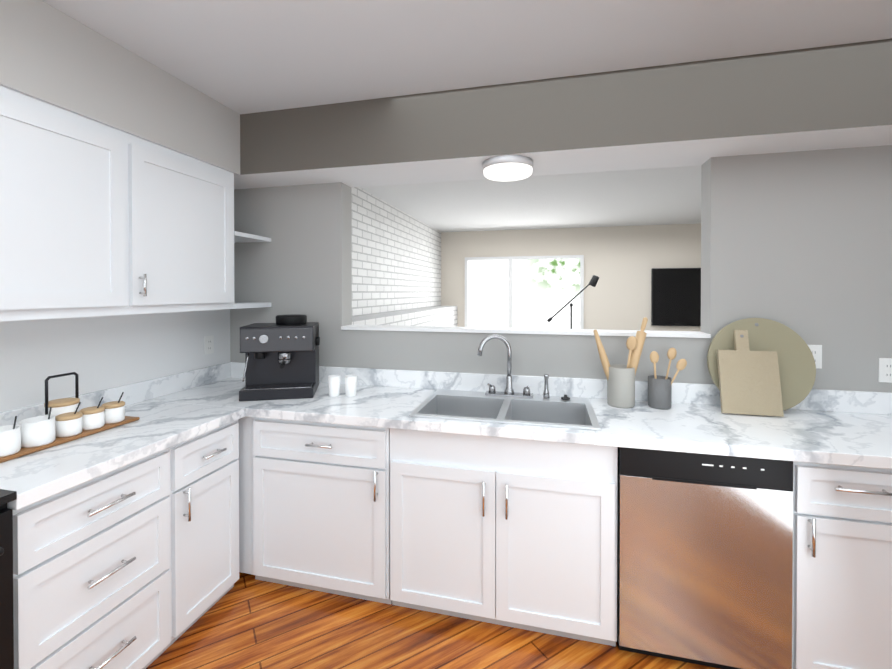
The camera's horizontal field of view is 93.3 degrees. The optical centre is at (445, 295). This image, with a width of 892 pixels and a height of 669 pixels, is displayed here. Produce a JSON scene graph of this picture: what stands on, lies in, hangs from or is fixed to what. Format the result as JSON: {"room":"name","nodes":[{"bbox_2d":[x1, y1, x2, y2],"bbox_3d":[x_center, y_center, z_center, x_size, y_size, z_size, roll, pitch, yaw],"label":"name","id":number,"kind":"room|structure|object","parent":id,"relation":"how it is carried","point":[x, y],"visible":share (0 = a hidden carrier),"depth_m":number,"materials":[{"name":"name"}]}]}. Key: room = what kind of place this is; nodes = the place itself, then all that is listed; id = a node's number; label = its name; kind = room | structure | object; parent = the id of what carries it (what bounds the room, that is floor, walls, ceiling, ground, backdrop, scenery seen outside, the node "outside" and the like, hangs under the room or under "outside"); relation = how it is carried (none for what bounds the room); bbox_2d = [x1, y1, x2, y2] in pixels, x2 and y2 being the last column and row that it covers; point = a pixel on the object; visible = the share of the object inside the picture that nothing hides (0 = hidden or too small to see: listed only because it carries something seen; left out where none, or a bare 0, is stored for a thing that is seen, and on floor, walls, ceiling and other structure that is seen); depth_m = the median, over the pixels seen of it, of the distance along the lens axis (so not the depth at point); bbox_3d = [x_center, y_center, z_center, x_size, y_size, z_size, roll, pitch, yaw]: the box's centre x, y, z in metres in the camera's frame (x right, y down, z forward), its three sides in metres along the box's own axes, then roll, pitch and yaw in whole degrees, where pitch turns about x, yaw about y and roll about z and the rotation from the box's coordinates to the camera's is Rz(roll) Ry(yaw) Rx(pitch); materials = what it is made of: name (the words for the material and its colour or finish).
{"room":"kitchen","nodes":[
{"label":"kitchen","id":0,"kind":"room"},
{"bbox_2d":[0,309,229,411],"bbox_3d":[-2.054,0.214,0.806,0.120,2.560,4.330,0,0,14],"label":"wall","id":1,"kind":"structure","parent":0,"point":[96,353],"depth_m":2.06,"materials":[{"name":"white paint"}]},
{"bbox_2d":[0,85,151,320],"bbox_3d":[-1.629,-0.313,1.570,0.339,0.800,0.795,0,0,14],"label":"upper cabinet","id":2,"kind":"object","parent":1,"relation":"attached to","point":[98,219],"depth_m":1.62,"materials":[{"name":"white wood"}]},
{"bbox_2d":[152,143,234,312],"bbox_3d":[-1.483,-0.317,2.168,0.339,0.800,0.736,0,0,14],"label":"upper cabinet","id":3,"kind":"object","parent":1,"relation":"attached to","point":[193,199],"depth_m":2.17,"materials":[{"name":"white wood"}]},
{"bbox_2d":[204,335,213,354],"bbox_3d":[-1.524,0.318,2.711,0.008,0.116,0.072,0,0,14],"label":"electrical outlet","id":4,"kind":"object","parent":1,"relation":"attached to","point":[208,344],"visible":1,"depth_m":2.70,"materials":[{"name":"white plastic"}]},
{"bbox_2d":[234,231,270,308],"bbox_3d":[-1.365,-0.151,2.691,0.324,0.460,0.333,0,0,14],"label":"open corner shelf","id":5,"kind":"object","parent":1,"relation":"attached to","point":[240,237],"visible":0.43,"depth_m":2.68,"materials":[{"name":"white wood"}]},
{"bbox_2d":[351,187,440,316],"bbox_3d":[-0.630,0.209,5.086,0.120,2.500,4.380,0,0,14],"label":"brick wall","id":6,"kind":"structure","parent":0,"point":[396,259],"depth_m":4.81,"materials":[{"name":"white brick"}]},
{"bbox_2d":[146,572,719,668],"bbox_3d":[1.176,1.512,2.309,6.050,0.060,9.000,0,0,14],"label":"floor","id":7,"kind":"structure","parent":0,"point":[248,621],"depth_m":1.81,"materials":[{"name":"brown wood"}]},
{"bbox_2d":[0,489,16,668],"bbox_3d":[-1.601,0.948,0.894,0.681,1.090,0.792,0,0,14],"label":"range","id":8,"kind":"object","parent":7,"relation":"on","point":[6,598],"visible":1,"depth_m":1.19,"materials":[{"name":"black metal"}]},
{"bbox_2d":[13,448,169,668],"bbox_3d":[-1.464,1.053,1.547,0.629,0.869,0.531,0,0,14],"label":"base cabinet","id":9,"kind":"object","parent":7,"relation":"on","point":[91,575],"visible":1,"depth_m":1.45,"materials":[{"name":"white wood"}]},
{"bbox_2d":[0,378,247,509],"bbox_3d":[-1.426,0.541,1.736,0.660,0.149,0.930,0,0,14],"label":"countertop","id":10,"kind":"structure","parent":9,"relation":"on","point":[171,412],"depth_m":1.74,"materials":[{"name":"stone"}]},
{"bbox_2d":[0,372,139,462],"bbox_3d":[-1.556,0.448,1.690,0.200,0.245,0.530,0,0,14],"label":"tray","id":11,"kind":"object","parent":10,"relation":"on","point":[62,421],"visible":1,"depth_m":1.66,"materials":[{"name":"white ceramic"}]},
{"bbox_2d":[0,416,20,457],"bbox_3d":[-1.561,0.492,1.481,0.094,0.130,0.094,0,0,14],"label":"jar","id":12,"kind":"object","parent":11,"relation":"on","point":[10,435],"depth_m":1.47,"materials":[{"name":"white ceramic"}]},
{"bbox_2d":[19,407,54,447],"bbox_3d":[-1.534,0.490,1.582,0.098,0.134,0.098,0,0,14],"label":"jar","id":13,"kind":"object","parent":11,"relation":"on","point":[39,431],"depth_m":1.56,"materials":[{"name":"white ceramic"}]},
{"bbox_2d":[55,402,82,437],"bbox_3d":[-1.506,0.493,1.684,0.082,0.127,0.082,0,0,14],"label":"jar","id":14,"kind":"object","parent":11,"relation":"on","point":[69,422],"depth_m":1.67,"materials":[{"name":"white ceramic"}]},
{"bbox_2d":[79,397,104,429],"bbox_3d":[-1.486,0.492,1.769,0.082,0.127,0.082,0,0,14],"label":"jar","id":15,"kind":"object","parent":11,"relation":"on","point":[93,418],"depth_m":1.75,"materials":[{"name":"white ceramic"}]},
{"bbox_2d":[101,392,124,423],"bbox_3d":[-1.465,0.491,1.855,0.082,0.127,0.082,0,0,14],"label":"jar","id":16,"kind":"object","parent":11,"relation":"on","point":[114,413],"depth_m":1.83,"materials":[{"name":"white ceramic"}]},
{"bbox_2d":[163,420,238,651],"bbox_3d":[-1.353,1.050,2.002,0.629,0.869,0.403,0,0,14],"label":"base cabinet","id":17,"kind":"object","parent":7,"relation":"on","point":[203,495],"visible":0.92,"depth_m":1.90,"materials":[{"name":"white wood"}]},
{"bbox_2d":[238,417,250,573],"bbox_3d":[-1.234,1.023,2.522,0.614,0.824,0.580,0,0,14],"label":"base cabinet","id":18,"kind":"object","parent":7,"relation":"on","point":[244,458],"visible":0.14,"depth_m":2.18,"materials":[{"name":"white wood"}]},
{"bbox_2d":[168,363,244,381],"bbox_3d":[-1.252,0.535,2.450,0.660,0.149,0.360,0,0,14],"label":"backsplash","id":19,"kind":"structure","parent":18,"relation":"on","point":[223,370],"depth_m":2.75,"materials":[{"name":"stone"}]},
{"bbox_2d":[251,417,391,603],"bbox_3d":[-0.575,1.047,2.331,0.755,0.869,0.629,0,0,14],"label":"base cabinet","id":20,"kind":"object","parent":7,"relation":"on","point":[320,506],"visible":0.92,"depth_m":2.06,"materials":[{"name":"white wood"}]},
{"bbox_2d":[352,306,456,326],"bbox_3d":[-0.431,0.825,5.062,0.279,1.270,4.098,0,0,14],"label":"brick ledge","id":21,"kind":"object","parent":7,"relation":"on","point":[439,316],"visible":0.21,"depth_m":4.94,"materials":[{"name":"white brick"}]},
{"bbox_2d":[390,428,617,645],"bbox_3d":[0.285,1.049,2.122,1.005,0.869,0.629,0,0,14],"label":"base cabinet","id":22,"kind":"object","parent":7,"relation":"on","point":[517,533],"visible":0.94,"depth_m":1.84,"materials":[{"name":"white wood"}]},
{"bbox_2d":[159,362,891,468],"bbox_3d":[0.480,0.538,2.085,4.199,0.149,0.650,0,0,14],"label":"countertop","id":23,"kind":"structure","parent":22,"relation":"on","point":[840,427],"depth_m":1.98,"materials":[{"name":"stone"}]},
{"bbox_2d":[239,314,319,400],"bbox_3d":[-0.951,0.341,2.442,0.482,0.447,0.458,0,0,14],"label":"espresso machine","id":24,"kind":"object","parent":23,"relation":"on","point":[282,357],"visible":1,"depth_m":2.33,"materials":[{"name":"grey metal"}]},
{"bbox_2d":[328,375,339,396],"bbox_3d":[-0.629,0.509,2.371,0.068,0.112,0.068,0,0,14],"label":"cup","id":25,"kind":"object","parent":23,"relation":"on","point":[334,385],"visible":1,"depth_m":2.35,"materials":[{"name":"white ceramic"}]},
{"bbox_2d":[345,375,356,396],"bbox_3d":[-0.535,0.509,2.373,0.068,0.112,0.068,0,0,14],"label":"cup","id":26,"kind":"object","parent":23,"relation":"on","point":[350,385],"visible":1,"depth_m":2.35,"materials":[{"name":"white ceramic"}]},
{"bbox_2d":[409,334,600,429],"bbox_3d":[0.302,0.485,2.133,0.850,0.541,0.530,0,0,14],"label":"sink","id":27,"kind":"object","parent":23,"relation":"in","point":[508,405],"visible":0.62,"depth_m":2.25,"materials":[{"name":"silver metal"}]},
{"bbox_2d":[478,334,569,399],"bbox_3d":[0.420,0.384,2.282,0.488,0.342,0.123,0,0,14],"label":"faucet","id":28,"kind":"object","parent":23,"relation":"on","point":[508,394],"depth_m":2.30,"materials":[{"name":"silver metal"}]},
{"bbox_2d":[593,317,647,407],"bbox_3d":[0.900,0.338,2.177,0.264,0.457,0.132,0,0,14],"label":"utensil crock","id":29,"kind":"object","parent":23,"relation":"on","point":[620,385],"visible":1,"depth_m":2.13,"materials":[{"name":"grey ceramic"}]},
{"bbox_2d":[648,348,686,408],"bbox_3d":[1.115,0.417,2.135,0.168,0.300,0.108,0,0,14],"label":"cup","id":30,"kind":"object","parent":23,"relation":"on","point":[659,392],"visible":1,"depth_m":2.10,"materials":[{"name":"grey ceramic"}]},
{"bbox_2d":[717,330,783,416],"bbox_3d":[1.455,0.367,2.028,0.250,0.395,0.103,0,0,14],"label":"rectangular cutting board","id":31,"kind":"object","parent":23,"relation":"on","point":[749,382],"visible":1,"depth_m":2.01,"materials":[{"name":"beige wood"}]},
{"bbox_2d":[707,318,815,410],"bbox_3d":[1.550,0.339,2.081,0.460,0.452,0.121,0,0,14],"label":"round cutting board","id":32,"kind":"object","parent":23,"relation":"on","point":[797,365],"visible":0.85,"depth_m":2.07,"materials":[{"name":"beige wood"}]},
{"bbox_2d":[617,447,792,668],"bbox_3d":[1.075,1.050,1.939,0.606,0.867,0.600,0,0,14],"label":"dishwasher","id":33,"kind":"object","parent":7,"relation":"on","point":[704,559],"visible":0.77,"depth_m":1.65,"materials":[{"name":"silver metal"}]},
{"bbox_2d":[792,461,891,668],"bbox_3d":[1.577,1.051,1.807,0.420,0.869,0.629,0,0,14],"label":"base cabinet","id":34,"kind":"object","parent":7,"relation":"on","point":[842,575],"visible":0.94,"depth_m":1.55,"materials":[{"name":"white wood"}]},
{"bbox_2d":[42,0,891,113],"bbox_3d":[0.030,-1.112,0.226,4.500,0.100,4.450,0,0,14],"label":"ceiling","id":35,"kind":"structure","parent":0,"point":[245,56],"depth_m":1.75,"materials":[{"name":"white paint"}]},
{"bbox_2d":[0,0,239,174],"bbox_3d":[-1.867,-0.885,0.603,0.334,0.359,4.020,0,0,14],"label":"soffit beam","id":36,"kind":"structure","parent":35,"relation":"attached to","point":[50,54],"depth_m":1.75,"materials":[{"name":"grey paint"}]},
{"bbox_2d":[234,39,891,189],"bbox_3d":[0.521,-0.898,2.243,4.200,0.360,0.300,0,0,14],"label":"soffit beam","id":37,"kind":"structure","parent":35,"relation":"attached to","point":[826,97],"depth_m":2.06,"materials":[{"name":"grey paint"}]},
{"bbox_2d":[483,155,532,180],"bbox_3d":[0.335,-0.683,2.281,0.270,0.069,0.270,0,0,14],"label":"light","id":38,"kind":"object","parent":37,"relation":"attached to","point":[508,168],"visible":1,"depth_m":2.19,"materials":[{"name":"grey plastic"}]},
{"bbox_2d":[360,165,700,231],"bbox_3d":[1.865,-1.126,4.482,5.750,0.180,4.410,0,0,14],"label":"ceiling","id":39,"kind":"structure","parent":0,"point":[658,196],"depth_m":4.61,"materials":[{"name":"white paint"}]},
{"bbox_2d":[230,145,891,391],"bbox_3d":[1.254,0.202,2.300,5.840,2.560,0.140,0,0,14],"label":"wall","id":40,"kind":"structure","parent":0,"point":[799,243],"depth_m":2.19,"materials":[{"name":"grey paint"}]},
{"bbox_2d":[341,325,710,337],"bbox_3d":[0.372,0.210,2.515,2.104,0.020,0.164,0,0,14],"label":"sill","id":41,"kind":"structure","parent":40,"relation":"on","point":[691,334],"depth_m":2.44,"materials":[{"name":"white"}]},
{"bbox_2d":[808,345,821,368],"bbox_3d":[1.819,0.303,2.087,0.072,0.116,0.008,0,0,14],"label":"electrical outlet","id":42,"kind":"object","parent":40,"relation":"attached to","point":[816,350],"visible":0.62,"depth_m":2.08,"materials":[{"name":"white plastic"}]},
{"bbox_2d":[878,358,891,382],"bbox_3d":[2.115,0.359,2.015,0.072,0.116,0.008,0,0,14],"label":"electrical outlet","id":43,"kind":"object","parent":40,"relation":"attached to","point":[885,370],"visible":1,"depth_m":2.02,"materials":[{"name":"white plastic"}]},
{"bbox_2d":[441,223,700,331],"bbox_3d":[2.531,0.198,6.508,5.350,2.500,0.120,0,0,14],"label":"wall","id":44,"kind":"structure","parent":0,"point":[620,262],"depth_m":6.46,"materials":[{"name":"beige paint"}]},
{"bbox_2d":[465,255,583,328],"bbox_3d":[1.220,0.411,6.745,1.870,2.070,0.040,0,0,14],"label":"window","id":45,"kind":"structure","parent":44,"relation":"in","point":[522,292],"depth_m":6.74,"materials":[{"name":"white"}]},
{"bbox_2d":[651,268,700,325],"bbox_3d":[3.764,0.026,6.114,1.430,0.850,0.048,0,0,14],"label":"panel","id":46,"kind":"object","parent":44,"relation":"attached to","point":[675,296],"visible":0.36,"depth_m":6.18,"materials":[{"name":"black"}]},
{"bbox_3d":[2.086,1.459,4.372,4.860,0.012,4.160,0,0,14],"label":"floor","id":47,"kind":"structure","parent":0,"visible":0},
{"bbox_2d":[547,275,598,328],"bbox_3d":[1.575,0.597,5.241,0.623,1.696,0.280,0,0,14],"label":"floor lamp","id":48,"kind":"object","parent":47,"relation":"on","point":[593,280],"visible":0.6,"depth_m":5.22,"materials":[{"name":"black metal"}]}
]}

